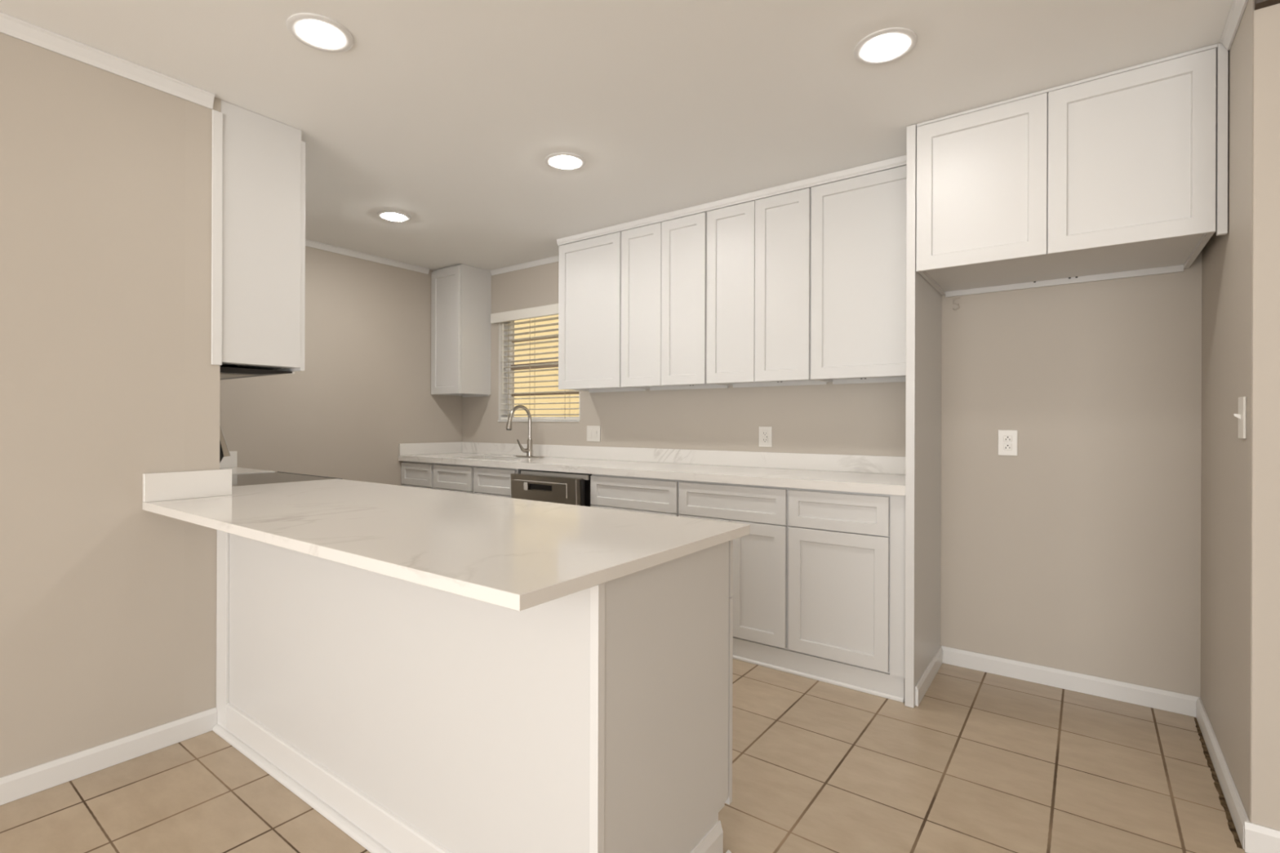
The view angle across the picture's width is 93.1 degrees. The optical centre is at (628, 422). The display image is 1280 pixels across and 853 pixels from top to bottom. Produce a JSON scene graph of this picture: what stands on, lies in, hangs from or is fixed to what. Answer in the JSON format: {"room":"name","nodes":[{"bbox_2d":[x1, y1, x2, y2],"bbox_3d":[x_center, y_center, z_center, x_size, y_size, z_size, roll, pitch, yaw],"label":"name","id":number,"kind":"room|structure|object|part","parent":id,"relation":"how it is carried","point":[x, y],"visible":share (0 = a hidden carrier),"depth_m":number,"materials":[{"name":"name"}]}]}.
{"room":"kitchen","nodes":[
{"label":"kitchen","id":0,"kind":"room"},
{"bbox_2d":[0,32,186,777],"bbox_3d":[-3.148,-0.043,0.363,0.120,2.445,4.837,0,0,37],"label":"wall","id":1,"kind":"structure","parent":0,"point":[93,159],"depth_m":2.04,"materials":[{"name":"beige paint"}]},
{"bbox_2d":[0,12,214,109],"bbox_3d":[-3.056,-1.238,0.357,0.026,0.052,4.912,0,0,37],"label":"trim","id":2,"kind":"structure","parent":1,"relation":"attached to","point":[15,28],"depth_m":2.06,"materials":[{"name":"white paint"}]},
{"bbox_2d":[0,706,217,805],"bbox_3d":[-3.064,1.138,0.369,0.013,0.081,4.932,0,0,37],"label":"baseboard","id":3,"kind":"structure","parent":1,"relation":"attached to","point":[17,785],"depth_m":2.07,"materials":[{"name":"white paint"}]},
{"bbox_2d":[183,97,221,717],"bbox_3d":[-2.311,-0.040,2.824,1.704,2.445,0.115,0,0,37],"label":"wall","id":4,"kind":"structure","parent":0,"point":[202,437],"depth_m":2.31,"materials":[{"name":"beige paint"}]},
{"bbox_2d":[219,366,294,380],"bbox_3d":[-1.916,-0.212,2.799,0.908,0.026,0.310,0,0,37],"label":"range hood","id":5,"kind":"object","parent":4,"relation":"attached to","point":[226,373],"visible":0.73,"depth_m":2.54,"materials":[{"name":"black metal"}]},
{"bbox_2d":[211,100,305,371],"bbox_3d":[-1.633,-0.742,2.579,0.340,1.034,0.356,0,0,37],"label":"upper cabinet","id":6,"kind":"object","parent":4,"relation":"attached to","point":[258,164],"visible":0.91,"depth_m":2.47,"materials":[{"name":"white paint"}]},
{"bbox_3d":[-1.536,-0.721,2.716,0.326,0.989,0.019,0,0,37],"label":"door","id":7,"kind":"part","parent":6,"relation":"part of","materials":[{"name":"white paint"}]},
{"bbox_2d":[219,245,462,485],"bbox_3d":[-2.201,-0.040,4.320,0.100,2.445,2.419,0,0,37],"label":"wall","id":8,"kind":"structure","parent":0,"point":[362,391],"depth_m":4.45,"materials":[{"name":"beige paint"}]},
{"bbox_2d":[305,239,429,274],"bbox_3d":[-2.248,-1.242,4.145,0.024,0.040,2.058,0,0,37],"label":"trim","id":9,"kind":"structure","parent":8,"relation":"attached to","point":[309,243],"depth_m":4.52,"materials":[{"name":"white paint"}]},
{"bbox_2d":[0,0,1233,271],"bbox_3d":[-0.544,-1.317,0.015,8.100,0.120,7.571,0,0,37],"label":"ceiling","id":10,"kind":"structure","parent":0,"point":[446,115],"depth_m":2.23,"materials":[{"name":"white paint"}]},
{"bbox_2d":[286,13,353,53],"bbox_3d":[-0.993,-1.249,1.958,0.194,0.018,0.194,0,0,37],"label":"recessed light","id":11,"kind":"object","parent":10,"relation":"in","point":[315,31],"visible":1,"depth_m":1.94,"materials":[{"name":"white paint"}]},
{"bbox_2d":[377,210,410,222],"bbox_3d":[-1.428,-1.250,3.696,0.194,0.018,0.194,0,0,37],"label":"recessed light","id":12,"kind":"object","parent":10,"relation":"in","point":[389,215],"visible":1,"depth_m":3.67,"materials":[{"name":"white paint"}]},
{"bbox_2d":[544,152,585,170],"bbox_3d":[-0.303,-1.246,2.912,0.194,0.018,0.194,0,0,37],"label":"recessed light","id":13,"kind":"object","parent":10,"relation":"in","point":[558,161],"visible":1,"depth_m":2.89,"materials":[{"name":"white paint"}]},
{"bbox_2d":[556,155,906,246],"bbox_3d":[0.434,-1.232,3.481,2.284,0.041,0.028,0,0,37],"label":"trim","id":14,"kind":"structure","parent":10,"relation":"attached to","point":[901,161],"depth_m":3.31,"materials":[{"name":"white paint"}]},
{"bbox_2d":[853,26,917,64],"bbox_3d":[0.853,-1.243,2.016,0.194,0.018,0.194,0,0,37],"label":"recessed light","id":15,"kind":"object","parent":10,"relation":"in","point":[888,45],"visible":1,"depth_m":2.00,"materials":[{"name":"white paint"}]},
{"bbox_2d":[0,658,1247,852],"bbox_3d":[-0.553,1.238,0.015,8.100,0.100,7.571,0,0,37],"label":"floor","id":16,"kind":"structure","parent":0,"point":[985,762],"depth_m":1.99,"materials":[{"name":"beige tile"}]},
{"bbox_2d":[219,423,342,486],"bbox_3d":[-1.946,0.580,3.065,0.718,1.205,0.689,0,0,37],"label":"range","id":17,"kind":"object","parent":16,"relation":"on","point":[246,479],"visible":0.13,"depth_m":3.07,"materials":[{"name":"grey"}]},
{"bbox_3d":[-2.083,0.063,2.877,0.712,0.172,0.082,0,0,37],"label":"control panel","id":18,"kind":"part","parent":17,"relation":"part of","materials":[{"name":"silver metal"}]},
{"bbox_3d":[-2.070,0.074,2.894,0.713,0.144,0.046,0,0,37],"label":"glass","id":19,"kind":"part","parent":17,"relation":"part of","materials":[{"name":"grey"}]},
{"bbox_2d":[231,471,342,486],"bbox_3d":[-1.917,0.292,3.102,0.718,0.015,0.551,0,0,37],"label":"cooktop","id":20,"kind":"object","parent":17,"relation":"in","point":[246,479],"depth_m":3.12,"materials":[{"name":"black ceramic"}]},
{"bbox_2d":[400,461,434,488],"bbox_3d":[-1.462,0.742,4.891,0.407,0.884,0.574,0,0,37],"label":"base cabinet","id":21,"kind":"object","parent":16,"relation":"on","point":[413,474],"visible":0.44,"depth_m":4.66,"materials":[{"name":"white paint"}]},
{"bbox_3d":[-1.630,0.779,4.670,0.390,0.583,0.019,0,0,37],"label":"door","id":22,"kind":"part","parent":21,"relation":"part of","materials":[{"name":"white paint"}]},
{"bbox_2d":[398,441,905,495],"bbox_3d":[-0.136,0.236,3.912,3.706,0.134,0.613,0,0,37],"label":"countertop","id":23,"kind":"structure","parent":21,"relation":"on","point":[875,474],"depth_m":3.62,"materials":[{"name":"white stone"}]},
{"bbox_2d":[506,404,544,457],"bbox_3d":[-0.805,0.063,4.508,0.250,0.392,0.262,0,0,37],"label":"faucet","id":24,"kind":"object","parent":23,"relation":"on","point":[529,451],"visible":1,"depth_m":4.55,"materials":[{"name":"silver metal"}]},
{"bbox_3d":[-0.803,-0.007,4.512,0.025,0.252,0.219,0,0,37],"label":"spout","id":25,"kind":"part","parent":24,"relation":"part of","materials":[{"name":"silver metal"}]},
{"bbox_3d":[-0.790,0.173,4.530,0.032,0.104,0.113,0,0,37],"label":"handle","id":26,"kind":"part","parent":24,"relation":"part of","materials":[{"name":"silver metal"}]},
{"bbox_3d":[-0.746,0.255,4.590,0.250,0.008,0.060,0,0,37],"label":"plate","id":27,"kind":"part","parent":24,"relation":"part of","materials":[{"name":"silver metal"}]},
{"bbox_2d":[212,529,733,852],"bbox_3d":[-0.778,0.751,2.118,2.273,0.872,0.632,0,0,37],"label":"base cabinet","id":28,"kind":"object","parent":16,"relation":"on","point":[413,717],"visible":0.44,"depth_m":1.53,"materials":[{"name":"white paint"}]},
{"bbox_3d":[-0.827,1.175,1.771,1.910,0.022,0.018,0,0,37],"label":"shoe moulding","id":29,"kind":"part","parent":28,"relation":"part of","materials":[{"name":"white paint"}]},
{"bbox_3d":[-0.802,1.126,1.770,1.792,0.120,0.009,0,0,37],"label":"board","id":30,"kind":"part","parent":28,"relation":"part of","materials":[{"name":"white paint"}]},
{"bbox_3d":[-0.824,0.750,1.804,1.902,0.872,0.018,0,0,37],"label":"panel","id":31,"kind":"part","parent":28,"relation":"part of","materials":[{"name":"white paint"}]},
{"bbox_2d":[142,468,750,611],"bbox_3d":[-0.831,0.249,2.051,2.273,0.130,0.891,0,0,37],"label":"countertop","id":32,"kind":"structure","parent":28,"relation":"on","point":[517,554],"depth_m":1.63,"materials":[{"name":"white stone"}]},
{"bbox_3d":[0.107,0.754,1.470,0.018,0.872,0.551,0,0,37],"label":"panel","id":33,"kind":"part","parent":28,"relation":"part of","materials":[{"name":"white paint"}]},
{"bbox_3d":[0.102,1.133,1.441,0.012,0.113,0.498,0,0,37],"label":"board","id":34,"kind":"part","parent":28,"relation":"part of","materials":[{"name":"white paint"}]},
{"bbox_3d":[0.081,0.782,1.863,0.520,0.577,0.019,0,0,37],"label":"door","id":35,"kind":"part","parent":28,"relation":"part of","materials":[{"name":"white paint"}]},
{"bbox_3d":[0.082,0.405,1.863,0.520,0.166,0.019,0,0,37],"label":"drawer","id":36,"kind":"part","parent":28,"relation":"part of","materials":[{"name":"white paint"}]},
{"bbox_2d":[433,462,519,497],"bbox_3d":[-0.936,0.744,4.501,0.901,0.884,0.574,0,0,37],"label":"base cabinet","id":37,"kind":"object","parent":16,"relation":"on","point":[479,480],"visible":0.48,"depth_m":4.25,"materials":[{"name":"white paint"}]},
{"bbox_3d":[-1.278,0.398,4.410,0.436,0.171,0.019,0,0,37],"label":"drawer","id":38,"kind":"part","parent":37,"relation":"part of","materials":[{"name":"white paint"}]},
{"bbox_3d":[-1.279,0.780,4.410,0.436,0.583,0.019,0,0,37],"label":"door","id":39,"kind":"part","parent":37,"relation":"part of","materials":[{"name":"white paint"}]},
{"bbox_3d":[-0.915,0.781,4.141,0.415,0.583,0.019,0,0,37],"label":"door","id":40,"kind":"part","parent":37,"relation":"part of","materials":[{"name":"white paint"}]},
{"bbox_3d":[-0.914,0.399,4.141,0.415,0.171,0.019,0,0,37],"label":"drawer","id":41,"kind":"part","parent":37,"relation":"part of","materials":[{"name":"white paint"}]},
{"bbox_2d":[511,469,591,506],"bbox_3d":[-0.341,0.750,4.019,0.604,0.874,0.625,0,0,37],"label":"dishwasher","id":42,"kind":"object","parent":16,"relation":"on","point":[560,487],"visible":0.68,"depth_m":3.75,"materials":[{"name":"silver metal"}]},
{"bbox_3d":[-0.655,0.404,3.868,0.034,0.050,0.007,0,0,37],"label":"handle","id":43,"kind":"part","parent":42,"relation":"part of","materials":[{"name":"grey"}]},
{"bbox_3d":[-0.472,0.329,3.824,0.577,0.029,0.014,0,0,37],"label":"trim","id":44,"kind":"part","parent":42,"relation":"part of","materials":[{"name":"grey metal"}]},
{"bbox_2d":[590,474,679,516],"bbox_3d":[0.186,0.748,3.671,0.616,0.884,0.574,0,0,37],"label":"base cabinet","id":45,"kind":"object","parent":16,"relation":"on","point":[634,494],"visible":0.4,"depth_m":3.42,"materials":[{"name":"white paint"}]},
{"bbox_3d":[-0.102,0.784,3.539,0.300,0.583,0.019,0,0,37],"label":"door","id":46,"kind":"part","parent":45,"relation":"part of","materials":[{"name":"white paint"}]},
{"bbox_3d":[0.141,0.785,3.358,0.300,0.583,0.019,0,0,37],"label":"door","id":47,"kind":"part","parent":45,"relation":"part of","materials":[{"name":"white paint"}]},
{"bbox_2d":[679,480,788,649],"bbox_3d":[0.680,0.749,3.305,0.611,0.884,0.574,0,0,37],"label":"base cabinet","id":48,"kind":"object","parent":16,"relation":"on","point":[760,596],"visible":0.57,"depth_m":3.00,"materials":[{"name":"white paint"}]},
{"bbox_3d":[0.394,0.786,3.171,0.298,0.583,0.019,0,0,37],"label":"door","id":49,"kind":"part","parent":48,"relation":"part of","materials":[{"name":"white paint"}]},
{"bbox_3d":[0.516,0.404,3.082,0.598,0.171,0.019,0,0,37],"label":"drawer","id":50,"kind":"part","parent":48,"relation":"part of","materials":[{"name":"white paint"}]},
{"bbox_3d":[0.635,0.787,2.992,0.296,0.583,0.019,0,0,37],"label":"door","id":51,"kind":"part","parent":48,"relation":"part of","materials":[{"name":"white paint"}]},
{"bbox_2d":[732,636,904,702],"bbox_3d":[0.479,1.140,3.116,1.748,0.102,0.023,0,0,37],"label":"toe kick","id":52,"kind":"object","parent":16,"relation":"on","point":[878,683],"visible":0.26,"depth_m":2.80,"materials":[{"name":"white paint"}]},
{"bbox_2d":[787,487,905,678],"bbox_3d":[1.139,0.751,2.965,0.528,0.884,0.574,0,0,37],"label":"base cabinet","id":53,"kind":"object","parent":16,"relation":"on","point":[846,549],"visible":0.86,"depth_m":2.73,"materials":[{"name":"white paint"}]},
{"bbox_3d":[0.947,0.788,2.762,0.450,0.583,0.019,0,0,37],"label":"door","id":54,"kind":"part","parent":53,"relation":"part of","materials":[{"name":"white paint"}]},
{"bbox_3d":[0.948,0.406,2.762,0.450,0.171,0.019,0,0,37],"label":"drawer","id":55,"kind":"part","parent":53,"relation":"part of","materials":[{"name":"white paint"}]},
{"bbox_2d":[904,124,942,707],"bbox_3d":[1.372,-0.027,2.792,0.046,2.442,0.620,0,0,37],"label":"end panel","id":56,"kind":"object","parent":16,"relation":"on","point":[923,651],"visible":0.96,"depth_m":2.63,"materials":[{"name":"white paint"}]},
{"bbox_3d":[1.376,-0.027,2.801,0.027,2.442,0.601,0,0,37],"label":"panel","id":57,"kind":"part","parent":56,"relation":"part of","materials":[{"name":"white paint"}]},
{"bbox_2d":[1194,717,1242,848],"bbox_3d":[2.008,1.196,2.085,0.028,0.001,0.956,0,0,37],"label":"trim","id":58,"kind":"structure","parent":16,"relation":"on","point":[1231,826],"depth_m":1.98,"materials":[{"name":"wood"}]},
{"bbox_3d":[-2.474,0.745,3.415,0.541,0.871,0.641,0,0,37],"label":"base cabinet","id":59,"kind":"object","parent":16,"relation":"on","visible":0},
{"bbox_2d":[219,451,275,474],"bbox_3d":[-2.467,0.244,3.422,0.542,0.130,0.659,0,0,37],"label":"countertop","id":60,"kind":"structure","parent":59,"relation":"on","point":[230,462],"depth_m":3.77,"materials":[{"name":"white stone"}]},
{"bbox_2d":[462,251,1201,697],"bbox_3d":[0.493,-0.031,3.929,4.895,2.445,0.160,0,0,37],"label":"wall","id":61,"kind":"structure","parent":0,"point":[1079,550],"depth_m":2.78,"materials":[{"name":"beige paint"}]},
{"bbox_2d":[431,263,491,397],"bbox_3d":[-1.386,-0.740,5.021,0.370,1.036,0.322,0,0,37],"label":"upper cabinet","id":62,"kind":"object","parent":61,"relation":"attached to","point":[461,294],"visible":1,"depth_m":4.91,"materials":[{"name":"white paint"}]},
{"bbox_3d":[-1.476,-0.736,4.899,0.362,1.007,0.019,0,0,37],"label":"door","id":63,"kind":"part","parent":62,"relation":"part of","materials":[{"name":"white paint"}]},
{"bbox_2d":[489,255,558,275],"bbox_3d":[-0.718,-1.239,4.713,1.050,0.036,0.024,0,0,37],"label":"trim","id":64,"kind":"structure","parent":61,"relation":"attached to","point":[555,259],"depth_m":4.78,"materials":[{"name":"white paint"}]},
{"bbox_2d":[497,320,579,422],"bbox_3d":[-0.675,-0.452,4.772,0.885,0.889,0.147,0,0,37],"label":"window","id":65,"kind":"structure","parent":61,"relation":"in","point":[501,412],"depth_m":5.00,"materials":[{"name":"white paint"}]},
{"bbox_2d":[490,303,579,420],"bbox_3d":[-0.718,-0.458,4.744,0.962,0.874,0.106,0,0,37],"label":"window blind","id":66,"kind":"object","parent":65,"relation":"attached to","point":[551,309],"visible":0.64,"depth_m":4.78,"materials":[{"name":"white plastic"}]},
{"bbox_3d":[-0.975,-0.448,4.932,0.004,0.830,0.004,0,0,14],"label":"ladder cord","id":67,"kind":"part","parent":66,"relation":"part of","materials":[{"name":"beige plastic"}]},
{"bbox_3d":[-0.690,-0.033,4.753,0.864,0.024,0.048,0,0,37],"label":"rail","id":68,"kind":"part","parent":66,"relation":"part of","materials":[{"name":"white plastic"}]},
{"bbox_3d":[-0.691,-0.014,4.751,0.885,0.012,0.096,0,0,37],"label":"sill","id":69,"kind":"part","parent":65,"relation":"part of","materials":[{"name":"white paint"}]},
{"bbox_3d":[-0.646,-0.451,4.811,0.794,0.462,0.034,0,0,37],"label":"rail","id":70,"kind":"part","parent":65,"relation":"part of","materials":[{"name":"white"}]},
{"bbox_2d":[586,426,600,441],"bbox_3d":[-0.253,0.078,4.373,0.125,0.113,0.012,0,0,37],"label":"switch plate","id":71,"kind":"object","parent":61,"relation":"attached to","point":[593,433],"visible":1,"depth_m":4.37,"materials":[{"name":"white plastic"}]},
{"bbox_2d":[558,231,648,392],"bbox_3d":[-0.170,-0.715,4.121,0.532,0.994,0.322,0,0,37],"label":"upper cabinet","id":72,"kind":"object","parent":61,"relation":"attached to","point":[589,270],"visible":0.58,"depth_m":3.99,"materials":[{"name":"white paint"}]},
{"bbox_3d":[-0.261,-0.717,4.000,0.528,0.983,0.019,0,0,37],"label":"door","id":73,"kind":"part","parent":72,"relation":"part of","materials":[{"name":"white paint"}]},
{"bbox_2d":[620,212,729,391],"bbox_3d":[0.291,-0.713,3.780,0.613,0.994,0.322,0,0,37],"label":"upper cabinet","id":74,"kind":"object","parent":61,"relation":"attached to","point":[664,264],"visible":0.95,"depth_m":3.63,"materials":[{"name":"white paint"}]},
{"bbox_3d":[0.079,-0.716,3.748,0.301,0.983,0.019,0,0,37],"label":"door","id":75,"kind":"part","parent":74,"relation":"part of","materials":[{"name":"white paint"}]},
{"bbox_3d":[0.323,-0.715,3.567,0.299,0.983,0.019,0,0,37],"label":"door","id":76,"kind":"part","parent":74,"relation":"part of","materials":[{"name":"white paint"}]},
{"bbox_2d":[462,441,905,475],"bbox_3d":[0.049,0.216,4.144,3.685,0.092,0.020,0,0,37],"label":"backsplash","id":77,"kind":"structure","parent":61,"relation":"attached to","point":[824,462],"depth_m":3.77,"materials":[{"name":"white stone"}]},
{"bbox_2d":[759,426,772,447],"bbox_3d":[0.809,0.082,3.587,0.081,0.121,0.011,0,0,37],"label":"wall outlet","id":78,"kind":"object","parent":61,"relation":"attached to","point":[765,433],"visible":1,"depth_m":3.58,"materials":[{"name":"white plastic"}]},
{"bbox_2d":[762,437,767,442],"bbox_3d":[0.807,0.102,3.585,0.033,0.029,0.003,0,0,37],"label":"receptacle","id":79,"kind":"object","parent":78,"relation":"attached to","point":[764,439],"depth_m":3.58,"materials":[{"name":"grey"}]},
{"bbox_2d":[762,431,767,435],"bbox_3d":[0.808,0.063,3.585,0.033,0.029,0.003,0,0,37],"label":"receptacle","id":80,"kind":"object","parent":78,"relation":"attached to","point":[764,433],"depth_m":3.58,"materials":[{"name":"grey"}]},
{"bbox_2d":[706,187,826,387],"bbox_3d":[0.782,-0.711,3.416,0.606,0.994,0.322,0,0,37],"label":"upper cabinet","id":81,"kind":"object","parent":61,"relation":"attached to","point":[759,251],"visible":0.94,"depth_m":3.28,"materials":[{"name":"white paint"}]},
{"bbox_3d":[0.570,-0.715,3.384,0.293,0.983,0.019,0,0,37],"label":"door","id":82,"kind":"part","parent":81,"relation":"part of","materials":[{"name":"white paint"}]},
{"bbox_3d":[0.811,-0.714,3.206,0.300,0.983,0.019,0,0,37],"label":"door","id":83,"kind":"part","parent":81,"relation":"part of","materials":[{"name":"white paint"}]},
{"bbox_2d":[810,165,906,384],"bbox_3d":[1.234,-0.710,3.081,0.518,0.994,0.322,0,0,37],"label":"upper cabinet","id":84,"kind":"object","parent":61,"relation":"attached to","point":[858,294],"visible":0.76,"depth_m":2.97,"materials":[{"name":"white paint"}]},
{"bbox_2d":[952,297,959,310],"bbox_3d":[1.617,-0.588,2.992,0.032,0.065,0.009,0,0,37],"label":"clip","id":85,"kind":"object","parent":61,"relation":"attached to","point":[957,297],"visible":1,"depth_m":2.99,"materials":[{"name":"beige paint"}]},
{"bbox_2d":[997,430,1017,456],"bbox_3d":[1.790,0.095,2.861,0.079,0.121,0.011,0,0,37],"label":"wall outlet","id":86,"kind":"object","parent":61,"relation":"attached to","point":[1007,439],"visible":1,"depth_m":2.86,"materials":[{"name":"white plastic"}]},
{"bbox_2d":[1003,444,1012,449],"bbox_3d":[1.788,0.114,2.859,0.033,0.029,0.003,0,0,37],"label":"receptacle","id":87,"kind":"object","parent":86,"relation":"attached to","point":[1006,446],"depth_m":2.86,"materials":[{"name":"grey plastic"}]},
{"bbox_2d":[1003,435,1012,441],"bbox_3d":[1.788,0.074,2.859,0.033,0.029,0.003,0,0,37],"label":"receptacle","id":88,"kind":"object","parent":86,"relation":"attached to","point":[1006,438],"depth_m":2.86,"materials":[{"name":"grey plastic"}]},
{"bbox_2d":[941,645,1199,716],"bbox_3d":[1.942,1.155,2.745,0.947,0.081,0.013,0,0,37],"label":"baseboard","id":89,"kind":"structure","parent":61,"relation":"attached to","point":[1155,698],"depth_m":2.70,"materials":[{"name":"white paint"}]},
{"bbox_2d":[915,43,1228,297],"bbox_3d":[1.762,-0.933,2.505,0.938,0.628,0.620,0,0,37],"label":"upper cabinet","id":90,"kind":"object","parent":61,"relation":"attached to","point":[1111,175],"visible":0.98,"depth_m":2.24,"materials":[{"name":"white paint"}]},
{"bbox_3d":[1.389,-0.933,2.408,0.449,0.604,0.019,0,0,37],"label":"door","id":91,"kind":"part","parent":90,"relation":"part of","materials":[{"name":"white paint"}]},
{"bbox_3d":[1.755,-0.932,2.137,0.455,0.604,0.019,0,0,37],"label":"door","id":92,"kind":"part","parent":90,"relation":"part of","materials":[{"name":"white paint"}]},
{"bbox_2d":[1200,0,1253,822],"bbox_3d":[2.081,-0.025,2.046,0.115,2.445,0.978,0,0,37],"label":"wall","id":93,"kind":"structure","parent":0,"point":[1227,260],"depth_m":1.94,"materials":[{"name":"beige paint"}]},
{"bbox_2d":[1195,697,1249,848],"bbox_3d":[2.021,1.155,2.079,0.013,0.081,0.962,0,0,37],"label":"baseboard","id":94,"kind":"structure","parent":93,"relation":"attached to","point":[1235,806],"depth_m":1.97,"materials":[{"name":"white paint"}]},
{"bbox_2d":[1219,0,1248,50],"bbox_3d":[1.839,-1.230,1.839,0.024,0.036,0.350,0,0,37],"label":"trim","id":95,"kind":"structure","parent":93,"relation":"attached to","point":[1237,8],"depth_m":1.86,"materials":[{"name":"white paint"}]},
{"bbox_2d":[1233,396,1246,439],"bbox_3d":[1.791,-0.015,1.781,0.021,0.122,0.072,0,0,37],"label":"light switch","id":96,"kind":"object","parent":93,"relation":"attached to","point":[1242,415],"visible":1,"depth_m":1.76,"materials":[{"name":"white plastic"}]},
{"bbox_3d":[1.797,-0.015,1.776,0.006,0.122,0.072,0,0,37],"label":"plate","id":97,"kind":"part","parent":96,"relation":"part of","materials":[{"name":"white plastic"}]},
{"bbox_2d":[1250,0,1279,830],"bbox_3d":[3.023,-0.022,0.813,3.108,2.445,0.115,0,0,37],"label":"wall","id":98,"kind":"structure","parent":0,"point":[1265,554],"depth_m":1.68,"materials":[{"name":"beige paint"}]},
{"bbox_2d":[1244,820,1279,852],"bbox_3d":[2.971,1.159,0.768,3.112,0.081,0.013,0,0,37],"label":"baseboard","id":99,"kind":"structure","parent":98,"relation":"attached to","point":[1258,838],"depth_m":1.67,"materials":[{"name":"white paint"}]},
{"bbox_2d":[1254,0,1279,10],"bbox_3d":[2.980,-1.195,0.757,3.097,0.099,0.029,0,0,37],"label":"trim","id":100,"kind":"structure","parent":98,"relation":"attached to","point":[1259,4],"depth_m":1.67,"materials":[{"name":"brown wood"}]},
{"label":"outside","id":101,"kind":"structure","parent":0,"visible":0},
{"bbox_3d":[1.012,1.543,7.255,19.000,0.200,5.129,0,0,37],"label":"ground","id":102,"kind":"structure","parent":101,"visible":0},
{"bbox_2d":[514,315,579,417],"bbox_3d":[-0.623,-1.048,8.396,13.200,4.969,0.650,0,0,37],"label":"neighbouring building","id":103,"kind":"structure","parent":102,"relation":"on","point":[553,349],"depth_m":8.78,"materials":[{"name":"yellow paint"}]}
]}

